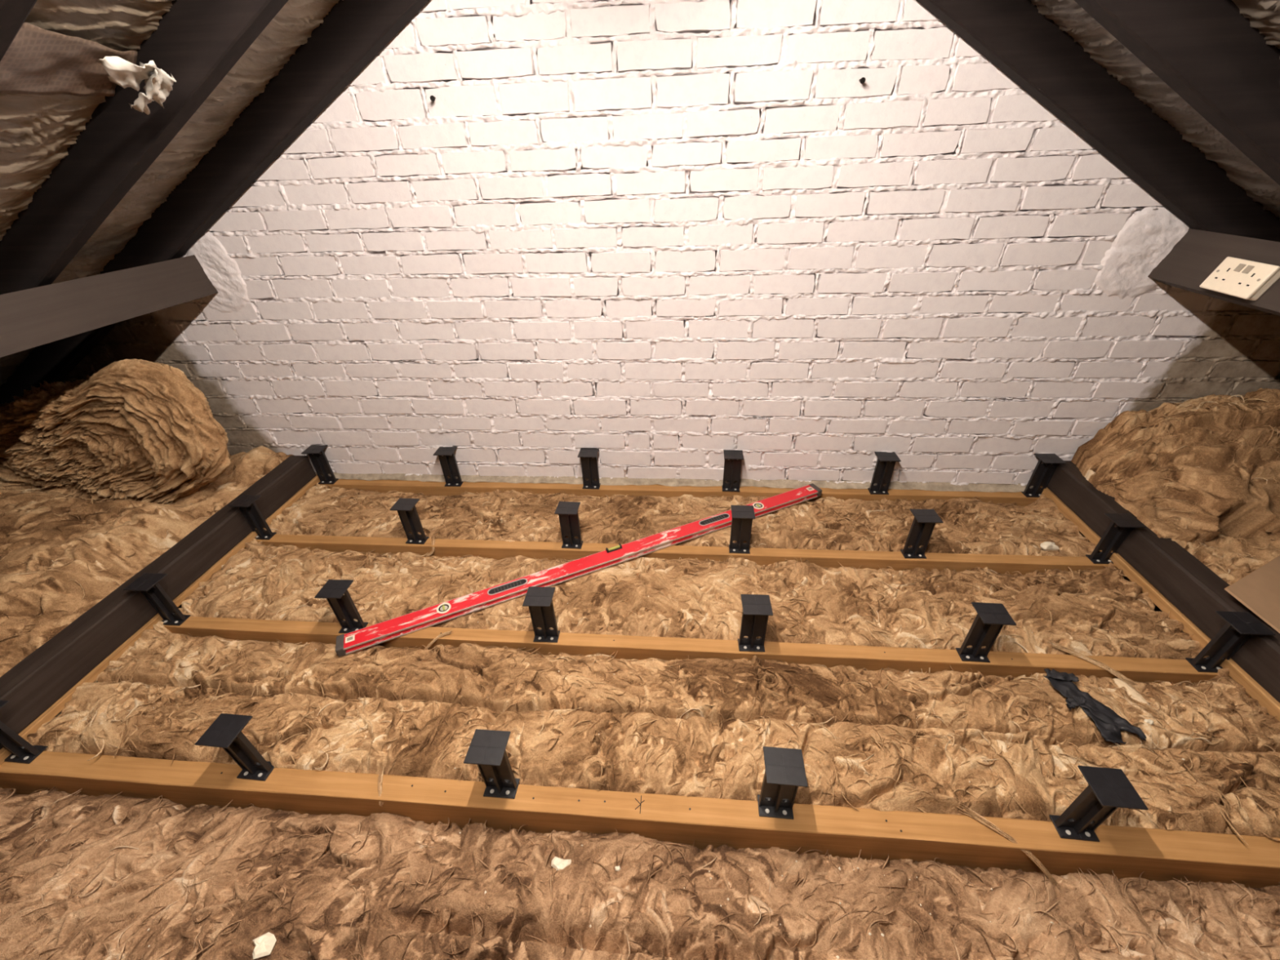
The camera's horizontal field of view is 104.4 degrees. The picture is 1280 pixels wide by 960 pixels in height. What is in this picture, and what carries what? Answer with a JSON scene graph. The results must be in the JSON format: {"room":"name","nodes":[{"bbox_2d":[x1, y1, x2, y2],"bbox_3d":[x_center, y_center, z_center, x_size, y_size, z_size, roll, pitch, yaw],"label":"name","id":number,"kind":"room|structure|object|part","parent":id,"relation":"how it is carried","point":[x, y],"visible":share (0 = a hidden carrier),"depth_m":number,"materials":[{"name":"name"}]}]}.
{"room":"attic","nodes":[
{"label":"attic","id":0,"kind":"room"},
{"bbox_2d":[0,0,1279,386],"bbox_3d":[-0.175,-0.097,0.272,6.306,1.863,3.250,1,33,5],"label":"felt","id":1,"kind":"structure","parent":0,"point":[37,131],"depth_m":1.27,"materials":[{"name":"fabric"}]},
{"bbox_2d":[0,0,37,62],"bbox_3d":[-1.626,-0.467,0.988,3.176,1.943,0.051,1,33,5],"label":"rafter","id":2,"kind":"object","parent":1,"relation":"attached to","point":[13,13],"visible":1,"depth_m":0.77,"materials":[{"name":"brown wood"}]},
{"bbox_2d":[0,22,137,96],"bbox_3d":[-1.145,-0.807,0.977,0.161,0.105,0.389,-3,33,0],"label":"sheet","id":3,"kind":"object","parent":1,"relation":"attached to","point":[38,60],"visible":0.84,"depth_m":0.97,"materials":[{"name":"brown fabric"}]},
{"bbox_2d":[98,56,176,115],"bbox_3d":[-1.057,-0.817,1.030,0.128,0.083,0.162,1,33,5],"label":"flap","id":4,"kind":"object","parent":1,"relation":"hanging from","point":[158,84],"visible":1,"depth_m":1.03,"materials":[{"name":"white fabric"}]},
{"bbox_2d":[0,0,288,294],"bbox_3d":[-1.591,-0.706,1.352,3.176,1.942,0.052,1,33,5],"label":"rafter","id":5,"kind":"object","parent":1,"relation":"attached to","point":[198,42],"visible":0.75,"depth_m":1.21,"materials":[{"name":"brown wood"}]},
{"bbox_2d":[0,0,429,404],"bbox_3d":[-1.556,-0.952,1.724,3.176,1.943,0.060,1,33,5],"label":"rafter","id":6,"kind":"object","parent":1,"relation":"attached to","point":[348,37],"visible":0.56,"depth_m":1.58,"materials":[{"name":"brown wood"}]},
{"bbox_2d":[915,0,1279,242],"bbox_3d":[1.544,-0.920,1.449,3.000,1.894,0.063,1,33,5],"label":"rafter","id":7,"kind":"object","parent":1,"relation":"attached to","point":[1025,45],"visible":0.7,"depth_m":1.38,"materials":[{"name":"brown wood"}]},
{"bbox_2d":[1074,0,1279,185],"bbox_3d":[1.508,-0.675,1.077,3.000,1.894,0.053,1,33,5],"label":"rafter","id":8,"kind":"object","parent":1,"relation":"attached to","point":[1206,51],"visible":0.92,"depth_m":0.98,"materials":[{"name":"brown wood"}]},
{"bbox_2d":[53,524,1269,718],"bbox_3d":[-0.090,1.080,0.925,7.100,0.030,3.460,1,33,5],"label":"floor","id":9,"kind":"structure","parent":0,"point":[1156,609],"depth_m":1.74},
{"bbox_2d":[0,445,293,677],"bbox_3d":[-2.201,0.269,1.697,1.155,0.251,1.626,1,33,5],"label":"wool batt","id":10,"kind":"object","parent":9,"relation":"on","point":[60,556],"visible":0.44,"depth_m":1.71,"materials":[{"name":"brown fabric"}]},
{"bbox_2d":[0,359,231,504],"bbox_3d":[-2.228,-0.164,1.976,1.323,0.676,0.296,1,33,5],"label":"roll","id":11,"kind":"object","parent":10,"relation":"on","point":[132,429],"visible":0.88,"depth_m":1.85,"materials":[{"name":"brown fabric"}]},
{"bbox_2d":[0,786,1279,959],"bbox_3d":[0.021,0.950,0.933,3.561,0.208,0.610,1,33,5],"label":"wool batt","id":12,"kind":"object","parent":9,"relation":"on","point":[206,882],"visible":1,"depth_m":1.01,"materials":[{"name":"beige fabric"}]},
{"bbox_2d":[252,932,276,959],"bbox_3d":[-0.714,0.885,0.944,0.039,0.016,0.042,-20,37,-25],"label":"flake","id":13,"kind":"object","parent":12,"relation":"on","point":[264,944],"visible":1,"depth_m":0.94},
{"bbox_2d":[551,856,571,870],"bbox_3d":[-0.169,0.828,1.068,0.045,0.016,0.028,1,33,5],"label":"flake","id":14,"kind":"object","parent":12,"relation":"on","point":[559,864],"visible":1,"depth_m":1.06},
{"bbox_2d":[45,556,1184,959],"bbox_3d":[0.031,0.626,1.330,2.854,0.082,1.095,1,33,5],"label":"crumbs","id":15,"kind":"object","parent":12,"relation":"on","point":[839,868],"visible":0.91,"depth_m":1.01,"materials":[{"name":"white"}]},
{"bbox_2d":[614,866,620,871],"bbox_3d":[-0.048,0.835,1.066,0.013,0.010,0.010,1,33,5],"label":"flake","id":16,"kind":"object","parent":12,"relation":"on","point":[617,868],"visible":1,"depth_m":1.06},
{"bbox_2d":[0,751,1279,888],"bbox_3d":[-0.064,0.805,1.179,5.100,0.151,0.059,1,33,5],"label":"joist","id":17,"kind":"object","parent":9,"relation":"on","point":[960,840],"visible":0.81,"depth_m":1.12,"materials":[{"name":"brown wood"}]},
{"bbox_2d":[0,700,48,764],"bbox_3d":[-1.587,0.632,1.235,0.080,0.176,0.074,1,33,6],"label":"support leg","id":18,"kind":"object","parent":17,"relation":"on","point":[22,752],"visible":1,"depth_m":1.26,"materials":[{"name":"black plastic"}]},
{"bbox_3d":[-1.589,0.561,1.188,0.080,0.004,0.074,1,33,6],"label":"plate","id":19,"kind":"part","parent":18,"relation":"part of","materials":[{"name":"black plastic"}]},
{"bbox_3d":[-1.584,0.705,1.279,0.076,0.005,0.044,1,33,6],"label":"plate","id":20,"kind":"part","parent":18,"relation":"part of","materials":[{"name":"black plastic"}]},
{"bbox_2d":[194,713,274,781],"bbox_3d":[-0.948,0.643,1.181,0.080,0.176,0.074,2,33,6],"label":"support leg","id":21,"kind":"object","parent":17,"relation":"on","point":[225,732],"visible":1,"depth_m":1.16,"materials":[{"name":"black plastic"}]},
{"bbox_3d":[-0.950,0.572,1.134,0.080,0.004,0.074,2,33,6],"label":"plate","id":22,"kind":"part","parent":21,"relation":"part of","materials":[{"name":"black plastic"}]},
{"bbox_3d":[-0.945,0.716,1.225,0.076,0.005,0.044,2,33,6],"label":"plate","id":23,"kind":"part","parent":21,"relation":"part of","materials":[{"name":"black plastic"}]},
{"bbox_2d":[463,728,519,799],"bbox_3d":[-0.329,0.654,1.129,0.080,0.176,0.074,1,33,5],"label":"support leg","id":24,"kind":"object","parent":17,"relation":"on","point":[486,749],"visible":1,"depth_m":1.10,"materials":[{"name":"black plastic"}]},
{"bbox_3d":[-0.332,0.582,1.082,0.080,0.004,0.074,1,33,5],"label":"plate","id":25,"kind":"part","parent":24,"relation":"part of","materials":[{"name":"black plastic"}]},
{"bbox_3d":[-0.327,0.726,1.173,0.076,0.005,0.044,1,33,5],"label":"plate","id":26,"kind":"part","parent":24,"relation":"part of","materials":[{"name":"black plastic"}]},
{"bbox_2d":[757,746,808,819],"bbox_3d":[0.303,0.664,1.075,0.080,0.176,0.074,2,33,6],"label":"support leg","id":27,"kind":"object","parent":17,"relation":"on","point":[784,768],"visible":1,"depth_m":1.05,"materials":[{"name":"black plastic"}]},
{"bbox_3d":[0.305,0.737,1.119,0.076,0.005,0.044,2,33,6],"label":"plate","id":28,"kind":"part","parent":27,"relation":"part of","materials":[{"name":"black plastic"}]},
{"bbox_3d":[0.300,0.593,1.028,0.080,0.004,0.074,2,33,6],"label":"plate","id":29,"kind":"part","parent":27,"relation":"part of","materials":[{"name":"black plastic"}]},
{"bbox_2d":[1048,765,1148,841],"bbox_3d":[0.930,0.675,1.022,0.080,0.176,0.074,2,33,6],"label":"support leg","id":30,"kind":"object","parent":17,"relation":"on","point":[1108,789],"visible":1,"depth_m":1.00,"materials":[{"name":"black plastic"}]},
{"bbox_3d":[0.933,0.748,1.066,0.076,0.005,0.044,2,33,6],"label":"plate","id":31,"kind":"part","parent":30,"relation":"part of","materials":[{"name":"black plastic"}]},
{"bbox_3d":[0.928,0.604,0.975,0.080,0.004,0.074,2,33,6],"label":"plate","id":32,"kind":"part","parent":30,"relation":"part of","materials":[{"name":"black plastic"}]},
{"bbox_2d":[26,680,1279,888],"bbox_3d":[0.014,0.730,1.261,3.258,0.219,0.338,2,33,6],"label":"wool batt","id":33,"kind":"object","parent":9,"relation":"on","point":[886,767],"visible":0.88,"depth_m":1.21,"materials":[{"name":"beige fabric"}]},
{"bbox_2d":[298,479,1038,506],"bbox_3d":[0.040,0.091,2.263,5.100,0.150,0.062,1,33,5],"label":"joist","id":34,"kind":"object","parent":9,"relation":"on","point":[434,488],"visible":0.2,"depth_m":2.21,"materials":[{"name":"brown wood"}]},
{"bbox_2d":[0,475,319,764],"bbox_3d":[-1.644,0.590,1.442,0.086,0.024,2.210,1,33,5],"label":"batten","id":35,"kind":"object","parent":34,"relation":"on","point":[91,677],"visible":0.42,"depth_m":1.57,"materials":[{"name":"brown wood"}]},
{"bbox_2d":[0,455,315,749],"bbox_3d":[-1.656,0.537,1.398,0.089,0.113,2.195,1,33,5],"label":"beam","id":36,"kind":"structure","parent":35,"relation":"on","point":[43,677],"depth_m":1.54,"materials":[{"name":"brown wood"}]},
{"bbox_2d":[301,444,338,484],"bbox_3d":[-1.473,-0.067,2.296,0.080,0.176,0.074,0,33,4],"label":"support leg","id":37,"kind":"object","parent":34,"relation":"on","point":[320,462],"visible":1,"depth_m":2.28,"materials":[{"name":"black plastic"}]},
{"bbox_3d":[-1.476,-0.139,2.250,0.080,0.004,0.074,0,33,4],"label":"plate","id":38,"kind":"part","parent":37,"relation":"part of","materials":[{"name":"black plastic"}]},
{"bbox_3d":[-1.470,0.005,2.341,0.076,0.005,0.044,0,33,4],"label":"plate","id":39,"kind":"part","parent":37,"relation":"part of","materials":[{"name":"black plastic"}]},
{"bbox_2d":[432,446,463,486],"bbox_3d":[-0.860,-0.057,2.245,0.081,0.176,0.075,0,33,4],"label":"support leg","id":40,"kind":"object","parent":34,"relation":"on","point":[449,465],"visible":1,"depth_m":2.23,"materials":[{"name":"black plastic"}]},
{"bbox_3d":[-0.863,-0.128,2.198,0.080,0.004,0.074,0,33,4],"label":"plate","id":41,"kind":"part","parent":40,"relation":"part of","materials":[{"name":"black plastic"}]},
{"bbox_3d":[-0.858,0.016,2.289,0.076,0.005,0.044,0,33,4],"label":"plate","id":42,"kind":"part","parent":40,"relation":"part of","materials":[{"name":"black plastic"}]},
{"bbox_2d":[577,448,600,488],"bbox_3d":[-0.221,-0.046,2.191,0.080,0.176,0.074,2,33,6],"label":"support leg","id":43,"kind":"object","parent":34,"relation":"on","point":[589,467],"visible":1,"depth_m":2.18,"materials":[{"name":"black plastic"}]},
{"bbox_3d":[-0.223,-0.118,2.144,0.080,0.004,0.074,2,33,6],"label":"plate","id":44,"kind":"part","parent":43,"relation":"part of","materials":[{"name":"black plastic"}]},
{"bbox_3d":[-0.218,0.027,2.235,0.076,0.005,0.044,2,33,6],"label":"plate","id":45,"kind":"part","parent":43,"relation":"part of","materials":[{"name":"black plastic"}]},
{"bbox_2d":[721,449,743,492],"bbox_3d":[0.397,-0.036,2.138,0.080,0.176,0.074,1,33,5],"label":"support leg","id":46,"kind":"object","parent":34,"relation":"on","point":[733,459],"visible":1,"depth_m":2.13,"materials":[{"name":"black plastic"}]},
{"bbox_3d":[0.400,0.037,2.183,0.076,0.005,0.044,1,33,5],"label":"plate","id":47,"kind":"part","parent":46,"relation":"part of","materials":[{"name":"black plastic"}]},
{"bbox_3d":[0.394,-0.107,2.092,0.080,0.004,0.074,1,33,5],"label":"plate","id":48,"kind":"part","parent":46,"relation":"part of","materials":[{"name":"black plastic"}]},
{"bbox_2d":[867,451,901,494],"bbox_3d":[1.020,-0.025,2.086,0.080,0.176,0.074,1,33,4],"label":"support leg","id":49,"kind":"object","parent":34,"relation":"on","point":[882,473],"visible":1,"depth_m":2.08,"materials":[{"name":"black plastic"}]},
{"bbox_3d":[1.023,0.048,2.130,0.076,0.005,0.044,1,33,4],"label":"plate","id":50,"kind":"part","parent":49,"relation":"part of","materials":[{"name":"black plastic"}]},
{"bbox_3d":[1.018,-0.097,2.039,0.080,0.004,0.074,1,33,4],"label":"plate","id":51,"kind":"part","parent":49,"relation":"part of","materials":[{"name":"black plastic"}]},
{"bbox_2d":[1021,453,1066,497],"bbox_3d":[1.644,-0.015,2.033,0.080,0.176,0.074,1,33,4],"label":"support leg","id":52,"kind":"object","parent":34,"relation":"on","point":[1042,473],"visible":1,"depth_m":2.02,"materials":[{"name":"black plastic"}]},
{"bbox_3d":[1.646,0.058,2.077,0.076,0.005,0.044,1,33,4],"label":"plate","id":53,"kind":"part","parent":52,"relation":"part of","materials":[{"name":"black plastic"}]},
{"bbox_3d":[1.641,-0.086,1.986,0.080,0.004,0.074,1,33,4],"label":"plate","id":54,"kind":"part","parent":52,"relation":"part of","materials":[{"name":"black plastic"}]},
{"bbox_2d":[1040,485,1279,721],"bbox_3d":[1.632,0.641,1.162,0.085,0.034,2.210,1,33,5],"label":"batten","id":55,"kind":"object","parent":34,"relation":"on","point":[1253,688],"visible":0.44,"depth_m":1.52,"materials":[{"name":"brown wood"}]},
{"bbox_2d":[1046,460,1279,702],"bbox_3d":[1.637,0.577,1.124,0.088,0.114,2.218,1,33,5],"label":"beam","id":56,"kind":"structure","parent":55,"relation":"on","point":[1193,588],"depth_m":1.52,"materials":[{"name":"brown wood"}]},
{"bbox_2d":[1224,555,1279,633],"bbox_3d":[1.963,0.378,1.360,0.626,0.164,0.383,-16,36,-20],"label":"cardboard sheet","id":57,"kind":"object","parent":56,"relation":"on","point":[1259,590],"visible":1,"depth_m":1.36,"materials":[{"name":"brown cardboard"}]},
{"bbox_2d":[264,482,1100,571],"bbox_3d":[0.079,0.222,2.064,3.246,0.210,0.497,1,33,5],"label":"wool batt","id":58,"kind":"object","parent":9,"relation":"on","point":[972,526],"visible":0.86,"depth_m":2.01,"materials":[{"name":"brown fabric"}]},
{"bbox_2d":[1040,541,1059,551],"bbox_3d":[1.479,0.237,1.796,0.058,0.026,0.041,1,33,5],"label":"flake","id":59,"kind":"object","parent":58,"relation":"on","point":[1047,545],"visible":1,"depth_m":1.78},
{"bbox_2d":[94,621,1279,752],"bbox_3d":[0.009,0.615,1.441,3.212,0.207,0.339,1,33,5],"label":"wool batt","id":60,"kind":"object","parent":9,"relation":"on","point":[1217,713],"visible":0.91,"depth_m":1.37,"materials":[{"name":"brown fabric"}]},
{"bbox_2d":[1044,668,1146,744],"bbox_3d":[1.140,0.577,1.271,0.111,0.036,0.222,-11,34,-13],"label":"scrap","id":61,"kind":"object","parent":60,"relation":"on","point":[1110,724],"visible":1,"depth_m":1.25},
{"bbox_2d":[1144,719,1153,724],"bbox_3d":[1.271,0.604,1.238,0.021,0.012,0.014,1,33,5],"label":"flake","id":62,"kind":"object","parent":60,"relation":"on","point":[1150,722],"visible":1,"depth_m":1.24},
{"bbox_2d":[178,537,1208,685],"bbox_3d":[0.039,0.435,1.722,3.223,0.199,0.514,2,33,6],"label":"wool batt","id":63,"kind":"object","parent":9,"relation":"on","point":[1077,613],"visible":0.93,"depth_m":1.65,"materials":[{"name":"brown fabric"}]},
{"bbox_2d":[244,534,1143,594],"bbox_3d":[0.006,0.321,1.915,5.100,0.150,0.047,1,33,5],"label":"joist","id":64,"kind":"object","parent":9,"relation":"on","point":[495,549],"visible":0.31,"depth_m":1.84,"materials":[{"name":"brown wood"}]},
{"bbox_2d":[227,494,276,539],"bbox_3d":[-1.524,0.152,1.964,0.080,0.176,0.074,1,33,5],"label":"support leg","id":65,"kind":"object","parent":64,"relation":"on","point":[253,516],"visible":1,"depth_m":1.95,"materials":[{"name":"black plastic"}]},
{"bbox_3d":[-1.527,0.081,1.917,0.080,0.004,0.074,1,33,5],"label":"plate","id":66,"kind":"part","parent":65,"relation":"part of","materials":[{"name":"black plastic"}]},
{"bbox_3d":[-1.521,0.225,2.008,0.076,0.005,0.044,1,33,5],"label":"plate","id":67,"kind":"part","parent":65,"relation":"part of","materials":[{"name":"black plastic"}]},
{"bbox_2d":[389,497,428,544],"bbox_3d":[-0.880,0.163,1.910,0.080,0.176,0.074,2,33,6],"label":"support leg","id":68,"kind":"object","parent":64,"relation":"on","point":[410,519],"visible":1,"depth_m":1.90,"materials":[{"name":"black plastic"}]},
{"bbox_3d":[-0.883,0.092,1.863,0.080,0.004,0.074,2,33,6],"label":"plate","id":69,"kind":"part","parent":68,"relation":"part of","materials":[{"name":"black plastic"}]},
{"bbox_3d":[-0.878,0.236,1.954,0.076,0.005,0.044,2,33,6],"label":"plate","id":70,"kind":"part","parent":68,"relation":"part of","materials":[{"name":"black plastic"}]},
{"bbox_2d":[554,501,582,549],"bbox_3d":[-0.261,0.174,1.857,0.080,0.176,0.074,2,33,6],"label":"support leg","id":71,"kind":"object","parent":64,"relation":"on","point":[567,512],"visible":1,"depth_m":1.84,"materials":[{"name":"black plastic"}]},
{"bbox_3d":[-0.264,0.102,1.810,0.080,0.004,0.074,2,33,6],"label":"plate","id":72,"kind":"part","parent":71,"relation":"part of","materials":[{"name":"black plastic"}]},
{"bbox_3d":[-0.259,0.246,1.901,0.076,0.005,0.044,2,33,6],"label":"plate","id":73,"kind":"part","parent":71,"relation":"part of","materials":[{"name":"black plastic"}]},
{"bbox_2d":[728,505,755,553],"bbox_3d":[0.367,0.184,1.804,0.080,0.176,0.074,1,33,6],"label":"support leg","id":74,"kind":"object","parent":64,"relation":"on","point":[743,516],"visible":1,"depth_m":1.79,"materials":[{"name":"black plastic"}]},
{"bbox_3d":[0.370,0.257,1.848,0.076,0.005,0.044,2,33,6],"label":"plate","id":75,"kind":"part","parent":74,"relation":"part of","materials":[{"name":"black plastic"}]},
{"bbox_3d":[0.364,0.113,1.757,0.080,0.004,0.074,2,33,6],"label":"plate","id":76,"kind":"part","parent":74,"relation":"part of","materials":[{"name":"black plastic"}]},
{"bbox_2d":[900,509,942,558],"bbox_3d":[0.987,0.195,1.752,0.080,0.176,0.074,0,33,4],"label":"support leg","id":77,"kind":"object","parent":64,"relation":"on","point":[924,522],"visible":1,"depth_m":1.74,"materials":[{"name":"black plastic"}]},
{"bbox_3d":[0.989,0.268,1.796,0.076,0.005,0.044,0,33,4],"label":"plate","id":78,"kind":"part","parent":77,"relation":"part of","materials":[{"name":"black plastic"}]},
{"bbox_3d":[0.984,0.123,1.705,0.080,0.004,0.074,0,33,4],"label":"plate","id":79,"kind":"part","parent":77,"relation":"part of","materials":[{"name":"black plastic"}]},
{"bbox_2d":[1085,513,1146,564],"bbox_3d":[1.618,0.205,1.699,0.080,0.176,0.074,0,33,4],"label":"support leg","id":80,"kind":"object","parent":64,"relation":"on","point":[1113,538],"visible":1,"depth_m":1.68,"materials":[{"name":"black plastic"}]},
{"bbox_3d":[1.620,0.278,1.743,0.076,0.005,0.044,0,33,4],"label":"plate","id":81,"kind":"part","parent":80,"relation":"part of","materials":[{"name":"black plastic"}]},
{"bbox_3d":[1.615,0.134,1.652,0.080,0.004,0.074,0,33,4],"label":"plate","id":82,"kind":"part","parent":80,"relation":"part of","materials":[{"name":"black plastic"}]},
{"bbox_2d":[153,616,1260,706],"bbox_3d":[-0.028,0.556,1.557,5.100,0.152,0.049,1,33,5],"label":"joist","id":83,"kind":"object","parent":9,"relation":"on","point":[1002,664],"visible":0.45,"depth_m":1.49,"materials":[{"name":"brown wood"}]},
{"bbox_2d":[122,573,190,626],"bbox_3d":[-1.547,0.391,1.602,0.080,0.176,0.074,1,33,5],"label":"support leg","id":84,"kind":"object","parent":83,"relation":"on","point":[157,597],"visible":1,"depth_m":1.58,"materials":[{"name":"black plastic"}]},
{"bbox_3d":[-1.549,0.319,1.555,0.080,0.004,0.074,1,33,5],"label":"plate","id":85,"kind":"part","parent":84,"relation":"part of","materials":[{"name":"black plastic"}]},
{"bbox_3d":[-1.544,0.463,1.646,0.076,0.005,0.044,1,33,5],"label":"plate","id":86,"kind":"part","parent":84,"relation":"part of","materials":[{"name":"black plastic"}]},
{"bbox_2d":[314,579,368,633],"bbox_3d":[-0.923,0.401,1.549,0.081,0.176,0.075,0,33,4],"label":"support leg","id":87,"kind":"object","parent":83,"relation":"on","point":[343,606],"visible":0.9,"depth_m":1.53,"materials":[{"name":"black plastic"}]},
{"bbox_3d":[-0.925,0.330,1.502,0.080,0.004,0.074,0,33,4],"label":"plate","id":88,"kind":"part","parent":87,"relation":"part of","materials":[{"name":"black plastic"}]},
{"bbox_3d":[-0.920,0.474,1.593,0.076,0.005,0.044,0,33,4],"label":"plate","id":89,"kind":"part","parent":87,"relation":"part of","materials":[{"name":"black plastic"}]},
{"bbox_2d":[522,586,559,642],"bbox_3d":[-0.292,0.412,1.496,0.081,0.176,0.075,0,33,4],"label":"support leg","id":90,"kind":"object","parent":83,"relation":"on","point":[539,600],"visible":1,"depth_m":1.48,"materials":[{"name":"black plastic"}]},
{"bbox_3d":[-0.295,0.340,1.449,0.080,0.004,0.074,0,33,4],"label":"plate","id":91,"kind":"part","parent":90,"relation":"part of","materials":[{"name":"black plastic"}]},
{"bbox_3d":[-0.289,0.484,1.540,0.076,0.005,0.044,0,33,4],"label":"plate","id":92,"kind":"part","parent":90,"relation":"part of","materials":[{"name":"black plastic"}]},
{"bbox_2d":[335,483,822,657],"bbox_3d":[-0.082,0.271,1.821,1.855,0.040,0.063,-16,35,-19],"label":"spirit level","id":93,"kind":"object","parent":83,"relation":"on","point":[375,634],"visible":1,"depth_m":1.72,"materials":[{"name":"red paint"}]},
{"bbox_2d":[737,594,773,652],"bbox_3d":[0.331,0.422,1.443,0.080,0.176,0.074,0,33,4],"label":"support leg","id":94,"kind":"object","parent":83,"relation":"on","point":[757,608],"visible":1,"depth_m":1.43,"materials":[{"name":"black plastic"}]},
{"bbox_3d":[0.333,0.495,1.487,0.076,0.005,0.044,0,33,4],"label":"plate","id":95,"kind":"part","parent":94,"relation":"part of","materials":[{"name":"black plastic"}]},
{"bbox_3d":[0.328,0.351,1.396,0.080,0.004,0.074,0,33,4],"label":"plate","id":96,"kind":"part","parent":94,"relation":"part of","materials":[{"name":"black plastic"}]},
{"bbox_2d":[955,602,1016,662],"bbox_3d":[0.959,0.433,1.390,0.080,0.176,0.074,1,33,6],"label":"support leg","id":97,"kind":"object","parent":83,"relation":"on","point":[990,619],"visible":1,"depth_m":1.37,"materials":[{"name":"black plastic"}]},
{"bbox_3d":[0.962,0.506,1.434,0.076,0.005,0.044,1,33,6],"label":"plate","id":98,"kind":"part","parent":97,"relation":"part of","materials":[{"name":"black plastic"}]},
{"bbox_3d":[0.957,0.361,1.343,0.080,0.004,0.074,1,33,6],"label":"plate","id":99,"kind":"part","parent":97,"relation":"part of","materials":[{"name":"black plastic"}]},
{"bbox_2d":[1185,610,1275,672],"bbox_3d":[1.577,0.443,1.338,0.080,0.176,0.074,1,33,5],"label":"support leg","id":100,"kind":"object","parent":83,"relation":"on","point":[1226,642],"visible":1,"depth_m":1.32,"materials":[{"name":"black plastic"}]},
{"bbox_3d":[1.579,0.516,1.382,0.076,0.005,0.044,1,33,5],"label":"plate","id":101,"kind":"part","parent":100,"relation":"part of","materials":[{"name":"black plastic"}]},
{"bbox_3d":[1.574,0.372,1.291,0.080,0.004,0.074,1,33,5],"label":"plate","id":102,"kind":"part","parent":100,"relation":"part of","materials":[{"name":"black plastic"}]},
{"bbox_2d":[1059,387,1279,552],"bbox_3d":[2.139,0.054,1.772,0.903,0.641,0.545,1,33,5],"label":"wool batt","id":103,"kind":"object","parent":9,"relation":"on","point":[1213,461],"visible":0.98,"depth_m":1.72,"materials":[{"name":"brown fabric"}]},
{"bbox_2d":[1164,515,1279,585],"bbox_3d":[2.099,0.508,1.317,0.827,0.399,0.988,1,33,5],"label":"wool batt","id":104,"kind":"object","parent":9,"relation":"on","point":[1231,558],"visible":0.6,"depth_m":1.54,"materials":[{"name":"brown fabric"}]},
{"bbox_2d":[61,0,1279,492],"bbox_3d":[0.013,-0.833,1.760,7.300,2.249,0.168,1,33,5],"label":"wall","id":105,"kind":"structure","parent":0,"point":[663,237],"depth_m":1.74,"materials":[{"name":"brick"}]},
{"bbox_2d":[0,254,217,357],"bbox_3d":[-1.810,0.106,0.547,0.105,0.148,3.226,1,33,5],"label":"purlin","id":106,"kind":"object","parent":105,"relation":"attached to","point":[32,317],"visible":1,"depth_m":1.52,"materials":[{"name":"brown wood"}]},
{"bbox_2d":[430,95,435,101],"bbox_3d":[-0.632,-1.171,1.524,0.015,0.015,0.028,1,33,5],"label":"nail","id":107,"kind":"object","parent":105,"relation":"attached to","point":[433,98],"visible":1,"depth_m":1.51,"materials":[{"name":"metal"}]},
{"bbox_2d":[858,77,865,84],"bbox_3d":[0.635,-1.143,1.422,0.015,0.015,0.028,1,33,5],"label":"nail","id":108,"kind":"object","parent":105,"relation":"attached to","point":[862,80],"visible":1,"depth_m":1.41,"materials":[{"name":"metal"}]},
{"bbox_2d":[1147,228,1279,315],"bbox_3d":[1.607,0.165,0.260,0.130,0.168,3.226,1,33,5],"label":"purlin","id":109,"kind":"object","parent":105,"relation":"attached to","point":[1197,254],"visible":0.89,"depth_m":1.47,"materials":[{"name":"brown wood"}]},
{"bbox_2d":[1199,256,1279,300],"bbox_3d":[1.647,-0.552,1.358,0.061,0.088,0.147,1,33,5],"label":"wall socket","id":110,"kind":"object","parent":109,"relation":"attached to","point":[1246,279],"visible":1,"depth_m":1.34,"materials":[{"name":"beige plastic"}]},
{"bbox_2d":[1233,263,1246,271],"bbox_3d":[1.639,-0.580,1.355,0.003,0.020,0.017,19,33,-7],"label":"rocker switch","id":111,"kind":"object","parent":110,"relation":"attached to","point":[1237,267],"depth_m":1.35,"materials":[{"name":"grey plastic"}]},
{"bbox_2d":[1241,265,1254,273],"bbox_3d":[1.637,-0.567,1.335,0.003,0.020,0.017,19,33,-7],"label":"rocker switch","id":112,"kind":"object","parent":110,"relation":"attached to","point":[1245,268],"depth_m":1.33,"materials":[{"name":"grey plastic"}]}
]}

